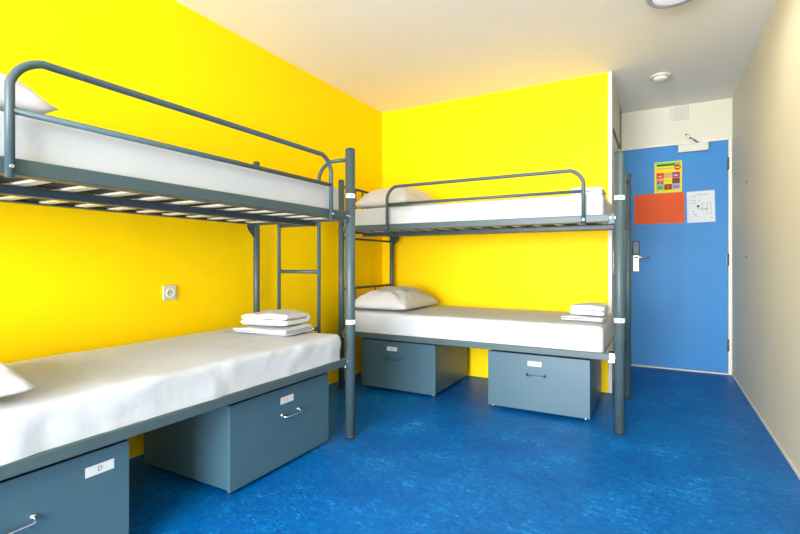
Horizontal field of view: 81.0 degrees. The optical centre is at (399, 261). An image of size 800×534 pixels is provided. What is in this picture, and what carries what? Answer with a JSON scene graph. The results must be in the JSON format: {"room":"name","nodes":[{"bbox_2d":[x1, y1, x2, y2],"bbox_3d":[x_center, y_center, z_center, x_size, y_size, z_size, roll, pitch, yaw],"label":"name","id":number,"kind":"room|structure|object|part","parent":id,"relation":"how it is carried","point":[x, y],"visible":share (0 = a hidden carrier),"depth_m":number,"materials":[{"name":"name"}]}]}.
{"room":"dormitory","nodes":[
{"label":"dormitory","id":0,"kind":"room"},
{"bbox_2d":[0,0,381,458],"bbox_3d":[-1.820,-0.233,1.814,0.100,2.525,6.820,0,0,29],"label":"wall","id":1,"kind":"structure","parent":0,"point":[72,280],"depth_m":2.60,"materials":[{"name":"yellow paint"}]},
{"bbox_2d":[163,285,176,300],"bbox_3d":[-1.299,0.173,2.642,0.014,0.084,0.084,0,0,29],"label":"wall socket","id":2,"kind":"object","parent":1,"relation":"attached to","point":[169,291],"visible":1,"depth_m":2.64,"materials":[{"name":"beige plastic"}]},
{"bbox_2d":[129,366,799,533],"bbox_3d":[-0.160,1.070,1.601,3.213,0.080,8.050,0,0,29],"label":"floor","id":3,"kind":"structure","parent":0,"point":[693,455],"depth_m":2.25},
{"bbox_2d":[0,439,128,533],"bbox_3d":[-1.380,0.829,1.486,0.653,0.402,0.700,0,0,29],"label":"locker","id":4,"kind":"object","parent":3,"relation":"on","point":[88,492],"visible":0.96,"depth_m":1.50,"materials":[{"name":"grey metal"}]},
{"bbox_3d":[-1.109,0.764,1.336,0.034,0.017,0.129,0,0,29],"label":"handle","id":5,"kind":"part","parent":4,"relation":"part of","materials":[{"name":"metal"}]},
{"bbox_2d":[0,60,354,480],"bbox_3d":[-1.108,0.181,2.026,0.818,1.697,2.105,0,0,29],"label":"bunk bed","id":6,"kind":"object","parent":3,"relation":"on","point":[37,173],"visible":0.74,"depth_m":1.88,"materials":[{"name":"metal"}]},
{"bbox_3d":[-1.440,-0.267,2.192,0.056,0.045,1.965,0,0,29],"label":"rail","id":7,"kind":"part","parent":6,"relation":"part of","materials":[{"name":"grey metal"}]},
{"bbox_3d":[-0.722,-0.407,1.913,0.023,0.350,1.464,0,0,29],"label":"guard rail","id":8,"kind":"part","parent":6,"relation":"part of","materials":[{"name":"grey metal"}]},
{"bbox_2d":[0,111,338,221],"bbox_3d":[-1.124,-0.344,2.015,0.735,0.176,1.933,0,0,29],"label":"mattress","id":9,"kind":"object","parent":6,"relation":"on","point":[36,140],"visible":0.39,"depth_m":1.69,"materials":[{"name":"white fabric"}]},
{"bbox_2d":[0,73,58,113],"bbox_3d":[-1.418,-0.519,1.364,0.600,0.172,0.460,0,0,26],"label":"pillow","id":10,"kind":"object","parent":9,"relation":"on","point":[26,98],"visible":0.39,"depth_m":1.38,"materials":[{"name":"white fabric"}]},
{"bbox_2d":[0,327,340,465],"bbox_3d":[-1.132,0.496,2.009,0.794,0.190,1.944,0,0,29],"label":"mattress","id":11,"kind":"object","parent":6,"relation":"on","point":[80,395],"visible":0.88,"depth_m":1.77,"materials":[{"name":"white fabric"}]},
{"bbox_2d":[0,362,37,396],"bbox_3d":[-1.454,0.318,1.361,0.660,0.160,0.460,0,0,35],"label":"pillow","id":12,"kind":"object","parent":11,"relation":"on","point":[11,382],"visible":1,"depth_m":1.33,"materials":[{"name":"white fabric"}]},
{"bbox_2d":[233,324,313,335],"bbox_3d":[-0.729,0.381,2.708,0.381,0.040,0.268,0,0,25],"label":"sheet","id":13,"kind":"object","parent":11,"relation":"on","point":[297,328],"visible":0.88,"depth_m":2.62,"materials":[{"name":"white fabric"}]},
{"bbox_2d":[241,309,309,325],"bbox_3d":[-0.723,0.321,2.742,0.322,0.074,0.255,0,0,22],"label":"folded towel","id":14,"kind":"object","parent":13,"relation":"on","point":[281,317],"visible":1,"depth_m":2.65,"materials":[{"name":"white fabric"}]},
{"bbox_3d":[-0.805,0.575,1.842,0.060,0.042,1.965,0,0,29],"label":"rail","id":15,"kind":"part","parent":6,"relation":"part of","materials":[{"name":"grey metal"}]},
{"bbox_3d":[-0.805,-0.267,1.842,0.060,0.045,1.965,0,0,29],"label":"rail","id":16,"kind":"part","parent":6,"relation":"part of","materials":[{"name":"grey metal"}]},
{"bbox_3d":[-0.953,0.181,3.108,0.042,1.673,0.042,0,0,29],"label":"post","id":17,"kind":"part","parent":6,"relation":"part of","materials":[{"name":"grey metal"}]},
{"bbox_3d":[-0.638,-0.259,2.898,0.715,0.037,0.024,0,0,29],"label":"rail","id":18,"kind":"part","parent":6,"relation":"part of","materials":[{"name":"grey metal"}]},
{"bbox_3d":[-0.292,0.181,2.744,0.058,1.673,0.058,0,0,29],"label":"post","id":19,"kind":"part","parent":6,"relation":"part of","materials":[{"name":"grey metal"}]},
{"bbox_2d":[144,373,328,494],"bbox_3d":[-0.829,0.829,2.484,0.653,0.402,0.700,0,0,29],"label":"locker","id":20,"kind":"object","parent":3,"relation":"on","point":[229,447],"visible":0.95,"depth_m":2.21,"materials":[{"name":"grey metal"}]},
{"bbox_3d":[-0.542,0.764,2.365,0.034,0.017,0.129,0,0,29],"label":"handle","id":21,"kind":"part","parent":20,"relation":"part of","materials":[{"name":"metal"}]},
{"bbox_2d":[362,338,467,396],"bbox_3d":[0.135,0.829,3.978,0.665,0.402,0.733,0,0,29],"label":"locker","id":22,"kind":"object","parent":3,"relation":"on","point":[423,368],"visible":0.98,"depth_m":3.69,"materials":[{"name":"grey metal"}]},
{"bbox_2d":[338,150,630,434],"bbox_3d":[0.620,0.181,3.662,2.105,1.697,0.892,0,0,29],"label":"bunk bed","id":23,"kind":"object","parent":3,"relation":"on","point":[620,221],"visible":0.85,"depth_m":3.21,"materials":[{"name":"metal"}]},
{"bbox_3d":[-0.476,0.181,3.803,0.048,1.673,0.048,0,0,29],"label":"post","id":24,"kind":"part","parent":23,"relation":"part of","materials":[{"name":"grey metal"}]},
{"bbox_3d":[-0.277,-0.615,4.164,0.020,0.020,0.805,0,0,29],"label":"headboard","id":25,"kind":"part","parent":23,"relation":"part of","materials":[{"name":"grey metal"}]},
{"bbox_3d":[-0.277,0.220,4.164,0.020,0.020,0.805,0,0,29],"label":"headboard","id":26,"kind":"part","parent":23,"relation":"part of","materials":[{"name":"grey metal"}]},
{"bbox_3d":[-0.078,0.181,4.525,0.044,1.673,0.044,0,0,29],"label":"post","id":27,"kind":"part","parent":23,"relation":"part of","materials":[{"name":"grey metal"}]},
{"bbox_3d":[0.417,0.575,3.326,1.965,0.042,0.060,0,0,29],"label":"rail","id":28,"kind":"part","parent":23,"relation":"part of","materials":[{"name":"grey metal"}]},
{"bbox_3d":[0.417,-0.267,3.326,1.965,0.045,0.060,0,0,29],"label":"rail","id":29,"kind":"part","parent":23,"relation":"part of","materials":[{"name":"grey metal"}]},
{"bbox_2d":[355,305,613,352],"bbox_3d":[0.594,0.486,3.683,1.934,0.197,0.823,0,0,29],"label":"mattress","id":30,"kind":"object","parent":23,"relation":"on","point":[534,328],"visible":0.74,"depth_m":3.29,"materials":[{"name":"white fabric"}]},
{"bbox_2d":[355,286,438,309],"bbox_3d":[-0.037,0.298,3.971,0.530,0.181,0.680,0,0,27],"label":"pillow","id":31,"kind":"object","parent":30,"relation":"on","point":[391,297],"visible":1,"depth_m":3.75,"materials":[{"name":"white fabric"}]},
{"bbox_2d":[561,313,608,321],"bbox_3d":[1.255,0.372,3.176,0.271,0.034,0.257,0,0,31],"label":"sheet","id":32,"kind":"object","parent":30,"relation":"on","point":[569,316],"visible":0.91,"depth_m":3.09,"materials":[{"name":"white fabric"}]},
{"bbox_2d":[570,302,608,315],"bbox_3d":[1.291,0.317,3.189,0.222,0.074,0.224,0,0,31],"label":"folded towel","id":33,"kind":"object","parent":32,"relation":"on","point":[593,309],"visible":1,"depth_m":3.11,"materials":[{"name":"white fabric"}]},
{"bbox_2d":[355,194,613,232],"bbox_3d":[0.594,-0.344,3.683,1.932,0.176,0.805,0,0,29],"label":"mattress","id":34,"kind":"object","parent":23,"relation":"on","point":[595,204],"visible":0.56,"depth_m":3.23,"materials":[{"name":"white fabric"}]},
{"bbox_2d":[355,187,437,208],"bbox_3d":[0.004,-0.534,3.994,0.500,0.204,0.680,0,0,32],"label":"pillow","id":35,"kind":"object","parent":34,"relation":"on","point":[375,198],"visible":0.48,"depth_m":3.78,"materials":[{"name":"white fabric"}]},
{"bbox_2d":[570,187,605,196],"bbox_3d":[1.270,-0.464,3.154,0.202,0.064,0.250,0,0,29],"label":"folded towel","id":36,"kind":"object","parent":34,"relation":"on","point":[588,190],"visible":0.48,"depth_m":3.04,"materials":[{"name":"white fabric"}]},
{"bbox_3d":[0.517,-0.407,3.228,1.429,0.350,0.023,0,0,29],"label":"guard rail","id":37,"kind":"part","parent":23,"relation":"part of","materials":[{"name":"grey metal"}]},
{"bbox_3d":[0.801,-0.267,4.022,1.965,0.045,0.056,0,0,29],"label":"rail","id":38,"kind":"part","parent":23,"relation":"part of","materials":[{"name":"grey metal"}]},
{"bbox_3d":[1.319,0.181,2.813,0.058,1.673,0.058,0,0,29],"label":"post","id":39,"kind":"part","parent":23,"relation":"part of","materials":[{"name":"grey metal"}]},
{"bbox_3d":[1.717,0.181,3.535,0.052,1.673,0.052,0,0,29],"label":"post","id":40,"kind":"part","parent":23,"relation":"part of","materials":[{"name":"grey metal"}]},
{"bbox_2d":[488,350,600,420],"bbox_3d":[1.080,0.829,3.445,0.675,0.402,0.733,0,0,29],"label":"locker","id":41,"kind":"object","parent":3,"relation":"on","point":[552,384],"visible":0.96,"depth_m":3.15,"materials":[{"name":"grey metal"}]},
{"bbox_3d":[0.909,0.764,3.141,0.129,0.017,0.034,0,0,29],"label":"handle","id":42,"kind":"part","parent":41,"relation":"part of","materials":[{"name":"metal"}]},
{"bbox_2d":[175,0,775,112],"bbox_3d":[-0.160,-1.535,1.601,3.213,0.080,8.050,0,0,29],"label":"ceiling","id":43,"kind":"structure","parent":0,"point":[386,55],"depth_m":3.16,"materials":[{"name":"white paint"}]},
{"bbox_2d":[650,72,671,81],"bbox_3d":[2.092,-1.477,3.757,0.152,0.036,0.152,0,0,29],"label":"smoke detector","id":44,"kind":"object","parent":43,"relation":"attached to","point":[662,76],"visible":1,"depth_m":3.72,"materials":[{"name":"beige plastic"}]},
{"bbox_2d":[646,0,690,8],"bbox_3d":[1.468,-1.454,2.502,0.276,0.081,0.276,0,0,29],"label":"ceiling lamp","id":45,"kind":"object","parent":43,"relation":"attached to","point":[661,4],"visible":1,"depth_m":2.58,"materials":[{"name":"white plastic"}]},
{"bbox_2d":[382,72,607,392],"bbox_3d":[0.760,-0.233,4.229,2.088,2.525,0.100,0,0,29],"label":"wall","id":46,"kind":"structure","parent":0,"point":[558,125],"depth_m":4.09,"materials":[{"name":"yellow paint"}]},
{"bbox_2d":[613,80,621,149],"bbox_3d":[1.962,-0.233,4.325,0.100,2.525,1.230,0,0,29],"label":"wall","id":47,"kind":"structure","parent":0,"point":[617,115],"depth_m":4.22,"materials":[{"name":"beige paint"}]},
{"bbox_2d":[608,72,612,392],"bbox_3d":[1.675,-0.233,3.722,0.028,2.525,0.104,0,0,29],"label":"trim","id":48,"kind":"structure","parent":47,"relation":"attached to","point":[610,75],"depth_m":3.68,"materials":[{"name":"beige paint"}]},
{"bbox_2d":[613,127,619,382],"bbox_3d":[1.921,-0.035,4.159,0.089,2.131,0.820,0,0,29],"label":"door","id":49,"kind":"structure","parent":47,"relation":"in","point":[616,146],"depth_m":3.99,"materials":[{"name":"beige paint"}]},
{"bbox_3d":[1.919,-1.097,4.161,0.023,0.009,0.818,0,0,29],"label":"frame","id":50,"kind":"part","parent":49,"relation":"part of","materials":[{"name":"white paint"}]},
{"bbox_2d":[622,98,731,148],"bbox_3d":[2.654,-0.233,4.532,0.913,2.525,0.100,0,0,29],"label":"wall","id":51,"kind":"structure","parent":0,"point":[709,120],"depth_m":4.48,"materials":[{"name":"beige paint"}]},
{"bbox_2d":[625,140,728,372],"bbox_3d":[2.623,-0.050,4.475,0.867,2.132,0.110,0,0,29],"label":"door","id":52,"kind":"structure","parent":51,"relation":"in","point":[679,271],"depth_m":4.46,"materials":[{"name":"blue laminate"}]},
{"bbox_3d":[2.341,0.013,4.639,0.056,0.165,0.014,0,0,29],"label":"lock plate","id":53,"kind":"part","parent":52,"relation":"part of","materials":[{"name":"silver metal"}]},
{"bbox_2d":[634,192,683,224],"bbox_3d":[2.516,-0.518,4.550,0.423,0.293,0.001,0,0,29],"label":"notice sheet","id":54,"kind":"object","parent":52,"relation":"attached to","point":[662,208],"visible":1,"depth_m":4.55,"materials":[{"name":"orange paper"}]},
{"bbox_2d":[654,160,681,193],"bbox_3d":[2.584,-0.818,4.511,0.230,0.300,0.003,0,0,29],"label":"poster","id":55,"kind":"object","parent":52,"relation":"attached to","point":[667,175],"visible":1,"depth_m":4.51,"materials":[{"name":"multicoloured paper"}]},
{"bbox_2d":[656,184,663,189],"bbox_3d":[2.526,-0.724,4.543,0.064,0.054,0.001,0,0,29],"label":"picture","id":56,"kind":"object","parent":55,"relation":"attached to","point":[658,186],"depth_m":4.54},
{"bbox_2d":[656,179,663,184],"bbox_3d":[2.526,-0.780,4.543,0.064,0.054,0.001,0,0,29],"label":"picture","id":57,"kind":"object","parent":55,"relation":"on","point":[658,181],"depth_m":4.54},
{"bbox_2d":[656,173,663,178],"bbox_3d":[2.526,-0.836,4.543,0.064,0.054,0.001,0,0,29],"label":"picture","id":58,"kind":"object","parent":55,"relation":"on","point":[658,175],"depth_m":4.54,"materials":[{"name":"red paper"}]},
{"bbox_2d":[664,184,671,189],"bbox_3d":[2.584,-0.724,4.511,0.064,0.054,0.001,0,0,29],"label":"picture","id":59,"kind":"object","parent":55,"relation":"attached to","point":[666,186],"depth_m":4.51},
{"bbox_2d":[664,172,671,177],"bbox_3d":[2.584,-0.836,4.511,0.064,0.054,0.001,0,0,29],"label":"picture","id":60,"kind":"object","parent":55,"relation":"on","point":[666,174],"depth_m":4.51},
{"bbox_2d":[672,183,679,188],"bbox_3d":[2.642,-0.724,4.479,0.064,0.054,0.001,0,0,29],"label":"picture","id":61,"kind":"object","parent":55,"relation":"attached to","point":[674,185],"depth_m":4.48},
{"bbox_2d":[672,177,679,183],"bbox_3d":[2.642,-0.780,4.479,0.064,0.054,0.001,0,0,29],"label":"picture","id":62,"kind":"object","parent":55,"relation":"on","point":[675,180],"depth_m":4.48},
{"bbox_2d":[672,172,679,177],"bbox_3d":[2.642,-0.836,4.479,0.064,0.054,0.001,0,0,29],"label":"picture","id":63,"kind":"object","parent":55,"relation":"on","point":[674,174],"depth_m":4.48,"materials":[{"name":"purple paper"}]},
{"bbox_2d":[678,134,708,153],"bbox_3d":[2.733,-1.113,4.361,0.242,0.156,0.122,0,0,29],"label":"door closer","id":64,"kind":"object","parent":52,"relation":"attached to","point":[704,146],"depth_m":4.37,"materials":[{"name":"white metal"}]},
{"bbox_3d":[2.728,-1.148,4.384,0.170,0.085,0.070,0,0,-13],"label":"closer arm","id":65,"kind":"part","parent":64,"relation":"part of","materials":[{"name":"metal"}]},
{"bbox_2d":[687,190,714,222],"bbox_3d":[2.817,-0.518,4.383,0.222,0.293,0.002,-1,-1,29],"label":"sheet","id":66,"kind":"object","parent":52,"relation":"attached to","point":[700,204],"visible":1,"depth_m":4.38,"materials":[{"name":"white paper"}]},
{"bbox_2d":[622,137,731,374],"bbox_3d":[2.638,-0.052,4.505,0.910,2.165,0.062,0,0,29],"label":"trim","id":67,"kind":"structure","parent":51,"relation":"attached to","point":[730,138],"depth_m":4.27,"materials":[{"name":"beige paint"}]},
{"bbox_2d":[671,105,687,120],"bbox_3d":[2.663,-1.419,4.458,0.144,0.126,0.020,0,0,29],"label":"air vent","id":68,"kind":"object","parent":51,"relation":"in","point":[681,112],"visible":1,"depth_m":4.45,"materials":[{"name":"beige plastic"}]},
{"bbox_2d":[673,107,685,118],"bbox_3d":[2.660,-1.419,4.452,0.110,0.095,0.007,0,0,29],"label":"vent grille","id":69,"kind":"object","parent":68,"relation":"attached to","point":[678,112],"depth_m":4.45,"materials":[{"name":"white plastic"}]},
{"bbox_2d":[631,364,728,374],"bbox_3d":[2.633,1.024,4.503,0.863,0.012,0.070,0,0,29],"label":"trim","id":70,"kind":"structure","parent":51,"relation":"attached to","point":[631,364],"depth_m":4.45,"materials":[{"name":"beige paint"}]},
{"bbox_2d":[732,0,799,473],"bbox_3d":[1.203,-0.233,0.850,0.100,2.525,8.050,0,0,29],"label":"wall","id":71,"kind":"structure","parent":0,"point":[766,98],"depth_m":2.79,"materials":[{"name":"beige paint"}]},
{"bbox_2d":[731,373,799,479],"bbox_3d":[1.141,1.021,0.849,0.008,0.018,7.788,0,0,29],"label":"baseboard","id":72,"kind":"structure","parent":71,"relation":"attached to","point":[737,382],"depth_m":2.78,"materials":[{"name":"beige paint"}]}
]}

